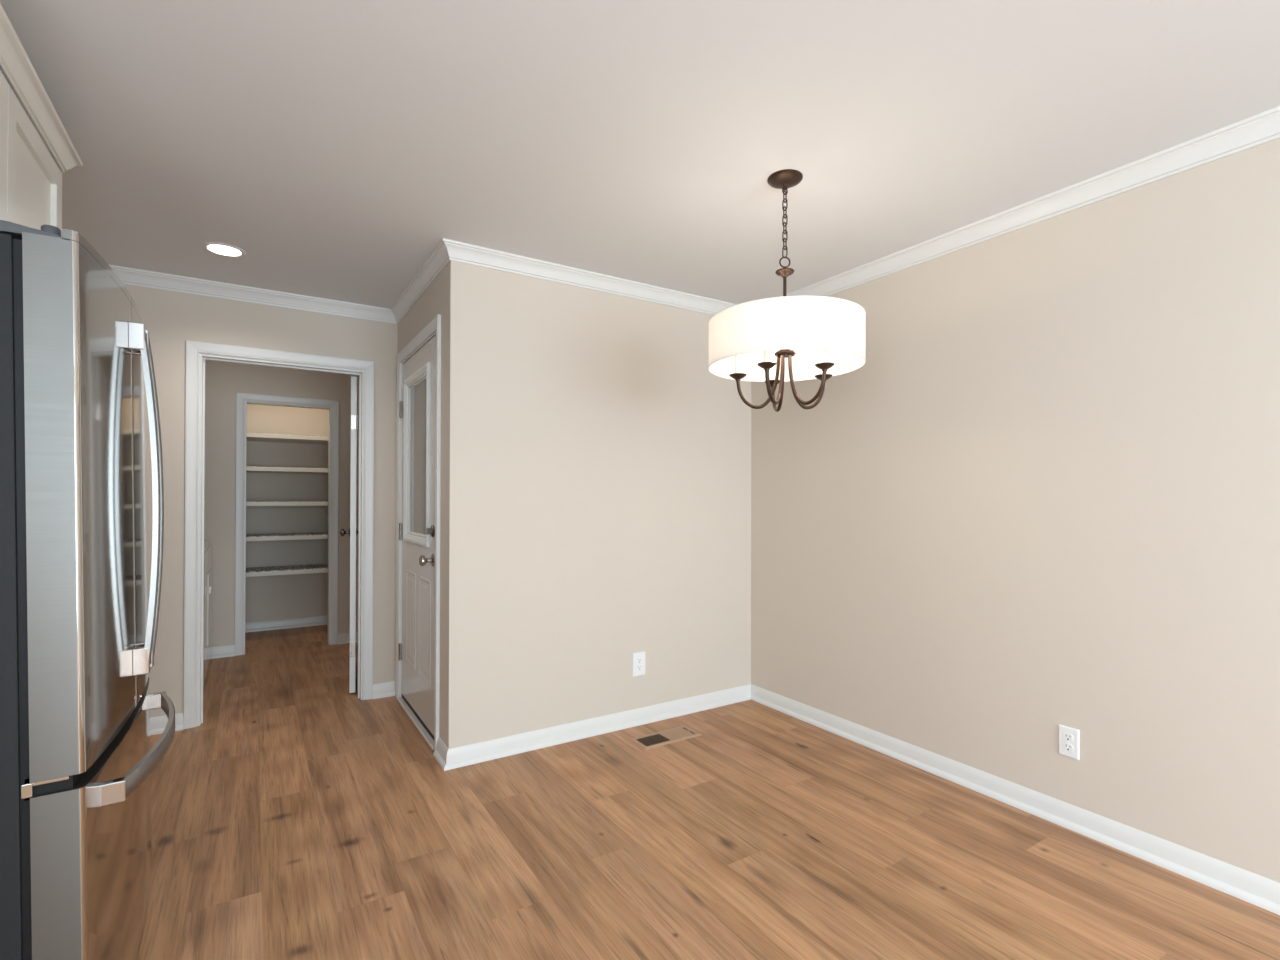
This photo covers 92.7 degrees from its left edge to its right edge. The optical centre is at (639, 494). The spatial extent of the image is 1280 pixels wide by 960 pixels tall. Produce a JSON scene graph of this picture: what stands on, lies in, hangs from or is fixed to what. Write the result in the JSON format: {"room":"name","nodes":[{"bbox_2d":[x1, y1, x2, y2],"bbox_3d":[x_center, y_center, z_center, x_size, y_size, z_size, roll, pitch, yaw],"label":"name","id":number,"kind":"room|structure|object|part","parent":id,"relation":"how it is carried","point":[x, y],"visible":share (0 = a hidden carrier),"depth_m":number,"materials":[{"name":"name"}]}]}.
{"room":"kitchen dining area","nodes":[
{"label":"kitchen dining area","id":0,"kind":"room"},
{"bbox_2d":[124,284,397,717],"bbox_3d":[-2.387,0.049,3.440,1.900,2.440,0.115,0,0,-32],"label":"wall","id":1,"kind":"structure","parent":0,"point":[171,318],"depth_m":3.42,"materials":[{"name":"beige paint"}]},
{"bbox_2d":[150,713,182,734],"bbox_3d":[-2.811,1.223,3.082,0.812,0.085,0.028,0,0,-32],"label":"baseboard","id":2,"kind":"structure","parent":1,"relation":"attached to","point":[158,724],"depth_m":3.25,"materials":[{"name":"white paint"}]},
{"bbox_2d":[108,264,396,323],"bbox_3d":[-2.340,-1.134,3.377,1.900,0.076,0.050,0,0,-32],"label":"crown molding","id":3,"kind":"structure","parent":1,"relation":"attached to","point":[129,276],"depth_m":3.46,"materials":[{"name":"white paint"}]},
{"bbox_2d":[183,340,373,728],"bbox_3d":[-2.099,0.218,3.611,0.949,2.105,0.132,0,0,-32],"label":"door frame","id":4,"kind":"structure","parent":1,"relation":"attached to","point":[193,348],"depth_m":3.40,"materials":[{"name":"white paint"}]},
{"bbox_2d":[340,376,357,692],"bbox_3d":[-1.995,0.255,4.244,0.174,2.014,0.805,0,0,-25],"label":"door","id":5,"kind":"structure","parent":1,"relation":"in","point":[352,532],"depth_m":3.89,"materials":[{"name":"white paint"}]},
{"bbox_3d":[-2.187,0.280,4.527,0.070,0.064,0.064,0,0,-25],"label":"knob","id":6,"kind":"part","parent":5,"relation":"part of","materials":[{"name":"grey metal"}]},
{"bbox_2d":[373,681,394,698],"bbox_3d":[-1.607,1.230,3.843,0.140,0.085,0.028,0,0,-32],"label":"baseboard","id":7,"kind":"structure","parent":1,"relation":"attached to","point":[387,689],"depth_m":3.84,"materials":[{"name":"white paint"}]},
{"bbox_2d":[204,361,358,646],"bbox_3d":[-2.492,0.059,5.366,3.781,2.440,0.115,0,0,-32],"label":"wall","id":8,"kind":"structure","parent":0,"point":[223,380],"depth_m":4.83,"materials":[{"name":"beige paint"}]},
{"bbox_2d":[211,645,234,658],"bbox_3d":[-3.629,1.229,4.557,1.005,0.085,0.028,0,0,-32],"label":"baseboard","id":9,"kind":"structure","parent":8,"relation":"attached to","point":[229,650],"depth_m":4.79,"materials":[{"name":"white paint"}]},
{"bbox_2d":[235,393,338,655],"bbox_3d":[-2.925,0.234,5.081,0.735,2.084,0.132,0,0,-32],"label":"door frame","id":10,"kind":"structure","parent":8,"relation":"attached to","point":[241,398],"depth_m":5.01,"materials":[{"name":"white paint"}]},
{"bbox_2d":[338,632,357,643],"bbox_3d":[-2.515,1.236,5.261,0.159,0.085,0.028,0,0,-32],"label":"baseboard","id":11,"kind":"structure","parent":8,"relation":"attached to","point":[343,638],"depth_m":5.25,"materials":[{"name":"white paint"}]},
{"bbox_2d":[245,404,328,622],"bbox_3d":[-3.431,0.059,5.895,0.920,2.440,0.100,0,0,-32],"label":"wall","id":12,"kind":"structure","parent":0,"point":[275,597],"depth_m":5.86,"materials":[{"name":"beige paint"}]},
{"bbox_2d":[245,615,327,632],"bbox_3d":[-3.399,1.237,5.835,0.920,0.085,0.028,0,0,-32],"label":"baseboard","id":13,"kind":"structure","parent":12,"relation":"attached to","point":[318,620],"depth_m":5.84,"materials":[{"name":"white paint"}]},
{"bbox_2d":[246,564,327,576],"bbox_3d":[-3.285,0.712,5.659,0.918,0.077,0.449,0,0,-32],"label":"shelf","id":14,"kind":"object","parent":12,"relation":"attached to","point":[311,568],"visible":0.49,"depth_m":5.54,"materials":[{"name":"white paint"}]},
{"bbox_2d":[246,432,327,443],"bbox_3d":[-3.282,-0.504,5.666,0.918,0.070,0.449,0,0,-32],"label":"shelf","id":15,"kind":"object","parent":12,"relation":"attached to","point":[264,437],"visible":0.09,"depth_m":5.55,"materials":[{"name":"white paint"}]},
{"bbox_2d":[246,532,327,540],"bbox_3d":[-3.284,0.402,5.661,0.918,0.077,0.449,0,0,-32],"label":"shelf","id":16,"kind":"object","parent":12,"relation":"attached to","point":[320,535],"visible":0.56,"depth_m":5.52,"materials":[{"name":"white paint"}]},
{"bbox_2d":[246,466,327,473],"bbox_3d":[-3.283,-0.210,5.664,0.918,0.070,0.449,0,0,-32],"label":"shelf","id":17,"kind":"object","parent":12,"relation":"attached to","point":[254,469],"visible":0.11,"depth_m":5.50,"materials":[{"name":"white paint"}]},
{"bbox_2d":[246,501,327,505],"bbox_3d":[-3.284,0.098,5.662,0.918,0.070,0.449,0,0,-32],"label":"shelf","id":18,"kind":"object","parent":12,"relation":"attached to","point":[248,503],"visible":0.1,"depth_m":5.50,"materials":[{"name":"white paint"}]},
{"bbox_2d":[398,269,443,739],"bbox_3d":[-1.653,0.054,4.164,0.115,2.440,2.813,0,0,-32],"label":"wall","id":19,"kind":"structure","parent":0,"point":[430,304],"depth_m":3.02,"materials":[{"name":"beige paint"}]},
{"bbox_2d":[398,336,435,739],"bbox_3d":[-1.256,0.221,3.419,0.118,2.061,0.876,0,0,-32],"label":"door","id":20,"kind":"structure","parent":19,"relation":"in","point":[417,409],"depth_m":3.42,"materials":[{"name":"white paint"}]},
{"bbox_3d":[-1.336,0.722,3.557,0.006,0.550,0.247,0,0,-32],"label":"panel","id":21,"kind":"part","parent":20,"relation":"part of","materials":[{"name":"white paint"}]},
{"bbox_3d":[-1.258,-0.209,3.448,0.034,0.970,0.598,0,0,-32],"label":"glass frame","id":22,"kind":"part","parent":20,"relation":"part of","materials":[{"name":"white plastic"}]},
{"bbox_3d":[-1.246,-0.209,3.456,0.006,0.868,0.498,0,0,-32],"label":"glass pane","id":23,"kind":"part","parent":20,"relation":"part of","materials":[{"name":"white glass"}]},
{"bbox_3d":[-1.152,0.721,3.266,0.006,0.550,0.245,0,0,-32],"label":"panel","id":24,"kind":"part","parent":20,"relation":"part of","materials":[{"name":"white paint"}]},
{"bbox_3d":[-1.087,0.335,3.106,0.071,0.066,0.066,0,0,-32],"label":"knob","id":25,"kind":"part","parent":20,"relation":"part of","materials":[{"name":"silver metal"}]},
{"bbox_2d":[395,314,440,750],"bbox_3d":[-1.208,0.195,3.443,0.132,2.153,1.009,0,0,-32],"label":"door frame","id":26,"kind":"structure","parent":19,"relation":"attached to","point":[434,326],"depth_m":3.18,"materials":[{"name":"white paint"}]},
{"bbox_2d":[391,238,450,323],"bbox_3d":[-1.225,-1.131,3.346,0.050,0.076,1.294,0,0,-32],"label":"crown molding","id":27,"kind":"structure","parent":19,"relation":"attached to","point":[437,261],"depth_m":3.22,"materials":[{"name":"white paint"}]},
{"bbox_2d":[433,737,447,769],"bbox_3d":[-0.941,1.227,2.893,0.028,0.085,0.198,0,0,-32],"label":"baseboard","id":28,"kind":"structure","parent":19,"relation":"attached to","point":[440,754],"depth_m":2.90,"materials":[{"name":"white paint"}]},
{"bbox_2d":[442,260,750,748],"bbox_3d":[-0.124,0.054,3.399,1.881,2.440,0.115,0,0,-32],"label":"wall","id":29,"kind":"structure","parent":0,"point":[597,469],"depth_m":3.21,"materials":[{"name":"beige paint"}]},
{"bbox_2d":[443,238,736,314],"bbox_3d":[-0.098,-1.129,3.322,1.930,0.076,0.050,0,0,-32],"label":"crown molding","id":30,"kind":"structure","parent":29,"relation":"attached to","point":[461,252],"depth_m":3.17,"materials":[{"name":"white paint"}]},
{"bbox_2d":[444,684,750,770],"bbox_3d":[-0.100,1.231,3.324,1.910,0.085,0.028,0,0,-32],"label":"baseboard","id":31,"kind":"structure","parent":29,"relation":"attached to","point":[466,755],"depth_m":3.21,"materials":[{"name":"white paint"}]},
{"bbox_2d":[632,651,645,676],"bbox_3d":[-0.004,0.943,3.398,0.084,0.130,0.009,0,0,-32],"label":"wall outlet","id":32,"kind":"object","parent":29,"relation":"attached to","point":[639,658],"visible":1,"depth_m":3.39,"materials":[{"name":"white plastic"}]},
{"bbox_2d":[0,0,1279,308],"bbox_3d":[-0.238,-1.225,1.785,4.050,0.100,10.540,0,0,-32],"label":"ceiling","id":33,"kind":"structure","parent":0,"point":[335,144],"depth_m":1.90,"materials":[{"name":"white paint"}]},
{"bbox_2d":[202,242,245,257],"bbox_3d":[-1.990,-1.170,2.924,0.176,0.006,0.176,0,0,-32],"label":"recessed light","id":34,"kind":"object","parent":33,"relation":"in","point":[222,249],"visible":1,"depth_m":2.91,"materials":[{"name":"white paint"}]},
{"bbox_2d":[708,169,865,411],"bbox_3d":[0.536,-0.745,2.258,0.562,0.851,0.562,0,0,-32],"label":"chandelier","id":35,"kind":"object","parent":33,"relation":"hanging from","point":[773,341],"visible":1,"depth_m":2.10,"materials":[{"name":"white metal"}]},
{"bbox_3d":[0.442,-0.418,2.282,0.163,0.196,0.014,0,0,16],"label":"arm","id":36,"kind":"part","parent":35,"relation":"part of","materials":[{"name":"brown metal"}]},
{"bbox_3d":[0.528,-0.562,2.429,0.033,0.076,0.033,0,0,-32],"label":"bulb","id":37,"kind":"part","parent":35,"relation":"part of","materials":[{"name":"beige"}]},
{"bbox_3d":[0.481,-0.418,2.175,0.014,0.196,0.163,0,0,34],"label":"arm","id":38,"kind":"part","parent":35,"relation":"part of","materials":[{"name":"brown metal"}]},
{"bbox_3d":[0.531,-0.417,2.353,0.014,0.196,0.163,0,0,-2],"label":"arm","id":39,"kind":"part","parent":35,"relation":"part of","materials":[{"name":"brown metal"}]},
{"bbox_3d":[0.535,-0.668,2.257,0.012,0.295,0.012,0,0,-32],"label":"rod","id":40,"kind":"part","parent":35,"relation":"part of","materials":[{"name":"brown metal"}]},
{"bbox_3d":[0.535,-0.557,2.257,0.560,0.168,0.560,0,0,-32],"label":"lamp shade","id":41,"kind":"part","parent":35,"relation":"part of","materials":[{"name":"white fabric"}]},
{"bbox_3d":[0.595,-0.418,2.180,0.014,0.196,0.163,0,0,-38],"label":"arm","id":42,"kind":"part","parent":35,"relation":"part of","materials":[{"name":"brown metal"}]},
{"bbox_3d":[0.626,-0.417,2.290,0.163,0.196,0.014,0,0,-20],"label":"arm","id":43,"kind":"part","parent":35,"relation":"part of","materials":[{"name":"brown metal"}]},
{"bbox_2d":[134,625,1279,959],"bbox_3d":[-0.236,1.266,1.806,3.900,0.002,10.450,0,0,-32],"label":"floor","id":44,"kind":"structure","parent":0,"point":[304,817],"depth_m":2.17,"materials":[{"name":"brown wood"}]},
{"bbox_2d":[0,220,174,959],"bbox_3d":[-1.664,0.363,1.450,0.878,1.805,0.910,-1,0,-32],"label":"refrigerator","id":45,"kind":"object","parent":44,"relation":"on","point":[78,627],"visible":1,"depth_m":1.24,"materials":[{"name":"silver metal"}]},
{"bbox_3d":[-1.184,0.575,1.229,0.053,0.006,0.008,-1,0,-32],"label":"hinge arm","id":46,"kind":"part","parent":45,"relation":"part of"},
{"bbox_3d":[-1.285,0.017,1.421,0.106,1.105,0.452,-1,0,-32],"label":"door","id":47,"kind":"part","parent":45,"relation":"part of","materials":[{"name":"silver metal"}]},
{"bbox_3d":[-1.398,0.901,1.617,0.106,0.602,0.910,-1,0,-32],"label":"freezer drawer","id":48,"kind":"part","parent":45,"relation":"part of","materials":[{"name":"silver metal"}]},
{"bbox_3d":[-1.161,0.654,1.344,0.046,0.048,0.024,-1,0,-32],"label":"handle mount","id":49,"kind":"part","parent":45,"relation":"part of","materials":[{"name":"silver metal"}]},
{"bbox_3d":[-1.335,-0.419,1.619,0.035,0.071,0.023,-1,0,-32],"label":"handle mount","id":50,"kind":"part","parent":45,"relation":"part of","materials":[{"name":"silver metal"}]},
{"bbox_3d":[-1.530,0.018,1.808,0.106,1.105,0.452,-1,0,-32],"label":"door","id":51,"kind":"part","parent":45,"relation":"part of","materials":[{"name":"silver metal"}]},
{"bbox_3d":[-1.373,-0.419,1.680,0.035,0.071,0.023,-1,0,-32],"label":"handle mount","id":52,"kind":"part","parent":45,"relation":"part of","materials":[{"name":"silver metal"}]},
{"bbox_3d":[-1.326,0.442,1.621,0.035,0.071,0.023,-1,0,-32],"label":"handle mount","id":53,"kind":"part","parent":45,"relation":"part of","materials":[{"name":"silver metal"}]},
{"bbox_3d":[-1.364,0.442,1.682,0.035,0.071,0.023,-1,0,-32],"label":"handle mount","id":54,"kind":"part","parent":45,"relation":"part of","materials":[{"name":"silver metal"}]},
{"bbox_3d":[-1.318,0.655,1.668,0.067,0.045,0.730,-1,0,-32],"label":"handle","id":55,"kind":"part","parent":45,"relation":"part of","materials":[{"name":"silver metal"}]},
{"bbox_3d":[-1.311,0.011,1.632,0.044,0.928,0.021,-1,0,-32],"label":"handle","id":56,"kind":"part","parent":45,"relation":"part of","materials":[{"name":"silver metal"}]},
{"bbox_3d":[-1.350,0.011,1.693,0.044,0.928,0.021,-1,0,-32],"label":"handle","id":57,"kind":"part","parent":45,"relation":"part of","materials":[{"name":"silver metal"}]},
{"bbox_3d":[-1.543,0.656,1.949,0.046,0.048,0.024,-1,0,-32],"label":"handle mount","id":58,"kind":"part","parent":45,"relation":"part of","materials":[{"name":"silver metal"}]},
{"bbox_2d":[203,548,206,686],"bbox_3d":[-3.050,0.738,3.693,0.660,1.060,0.675,0,0,-32],"label":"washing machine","id":59,"kind":"object","parent":44,"relation":"on","point":[205,551],"visible":0.02,"depth_m":4.06,"materials":[{"name":"white metal"}]},
{"bbox_2d":[204,539,212,675],"bbox_3d":[-3.409,0.741,4.279,0.680,1.060,0.675,0,0,-32],"label":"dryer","id":60,"kind":"object","parent":44,"relation":"on","point":[208,545],"visible":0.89,"depth_m":4.35,"materials":[{"name":"white metal"}]},
{"bbox_3d":[-3.136,0.802,4.451,0.009,0.500,0.475,0,0,-32],"label":"door","id":61,"kind":"part","parent":60,"relation":"part of","materials":[{"name":"white metal"}]},
{"bbox_2d":[397,697,433,749],"bbox_3d":[-1.214,1.262,3.435,0.131,0.019,0.886,0,0,-32],"label":"threshold","id":62,"kind":"object","parent":44,"relation":"on","point":[408,711],"visible":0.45,"depth_m":3.35,"materials":[{"name":"beige"}]},
{"bbox_2d":[629,726,700,749],"bbox_3d":[0.136,1.270,3.203,0.356,0.007,0.154,0,0,-32],"label":"floor vent","id":63,"kind":"object","parent":44,"relation":"in","point":[649,741],"visible":1,"depth_m":3.19,"materials":[{"name":"beige metal"}]},
{"bbox_2d":[751,138,1279,882],"bbox_3d":[1.457,0.054,2.772,0.120,2.440,10.405,0,0,-32],"label":"wall","id":64,"kind":"structure","parent":0,"point":[1044,494],"depth_m":2.36,"materials":[{"name":"beige paint"}]},
{"bbox_2d":[751,684,1279,914],"bbox_3d":[2.397,1.225,1.134,0.028,0.085,6.400,0,0,-32],"label":"baseboard","id":65,"kind":"structure","parent":64,"relation":"attached to","point":[1260,891],"depth_m":2.36,"materials":[{"name":"white paint"}]},
{"bbox_2d":[780,106,1279,296],"bbox_3d":[2.394,-1.135,1.142,0.050,0.076,6.400,0,0,-32],"label":"crown molding","id":66,"kind":"structure","parent":64,"relation":"attached to","point":[1264,127],"depth_m":2.31,"materials":[{"name":"white paint"}]},
{"bbox_2d":[1059,724,1079,759],"bbox_3d":[1.646,0.950,2.344,0.009,0.114,0.070,0,0,-32],"label":"wall outlet","id":67,"kind":"object","parent":64,"relation":"attached to","point":[1069,738],"visible":1,"depth_m":2.34,"materials":[{"name":"white plastic"}]},
{"bbox_2d":[1063,733,1072,741],"bbox_3d":[1.643,0.931,2.342,0.003,0.029,0.034,0,0,-32],"label":"receptacle","id":68,"kind":"object","parent":67,"relation":"attached to","point":[1067,737],"depth_m":2.34,"materials":[{"name":"white plastic"}]},
{"bbox_2d":[1063,743,1072,751],"bbox_3d":[1.643,0.970,2.342,0.003,0.029,0.034,0,0,-32],"label":"receptacle","id":69,"kind":"object","parent":67,"relation":"attached to","point":[1067,747],"depth_m":2.34,"materials":[{"name":"white plastic"}]},
{"bbox_3d":[-1.840,0.035,0.686,0.120,2.440,10.405,0,0,-32],"label":"wall","id":70,"kind":"structure","parent":0,"visible":0},
{"bbox_2d":[0,3,82,237],"bbox_3d":[-1.827,-0.840,1.387,0.642,0.528,1.114,0,0,-32],"label":"upper cabinet","id":71,"kind":"object","parent":70,"relation":"attached to","point":[30,174],"visible":0.64,"depth_m":1.67,"materials":[{"name":"white paint"}]},
{"bbox_3d":[-1.463,-0.810,1.313,0.020,0.456,0.509,0,0,-32],"label":"door","id":72,"kind":"part","parent":71,"relation":"part of","materials":[{"name":"white paint"}]},
{"bbox_3d":[-1.738,-0.808,1.748,0.020,0.456,0.509,0,0,-32],"label":"door","id":73,"kind":"part","parent":71,"relation":"part of","materials":[{"name":"white paint"}]}
]}

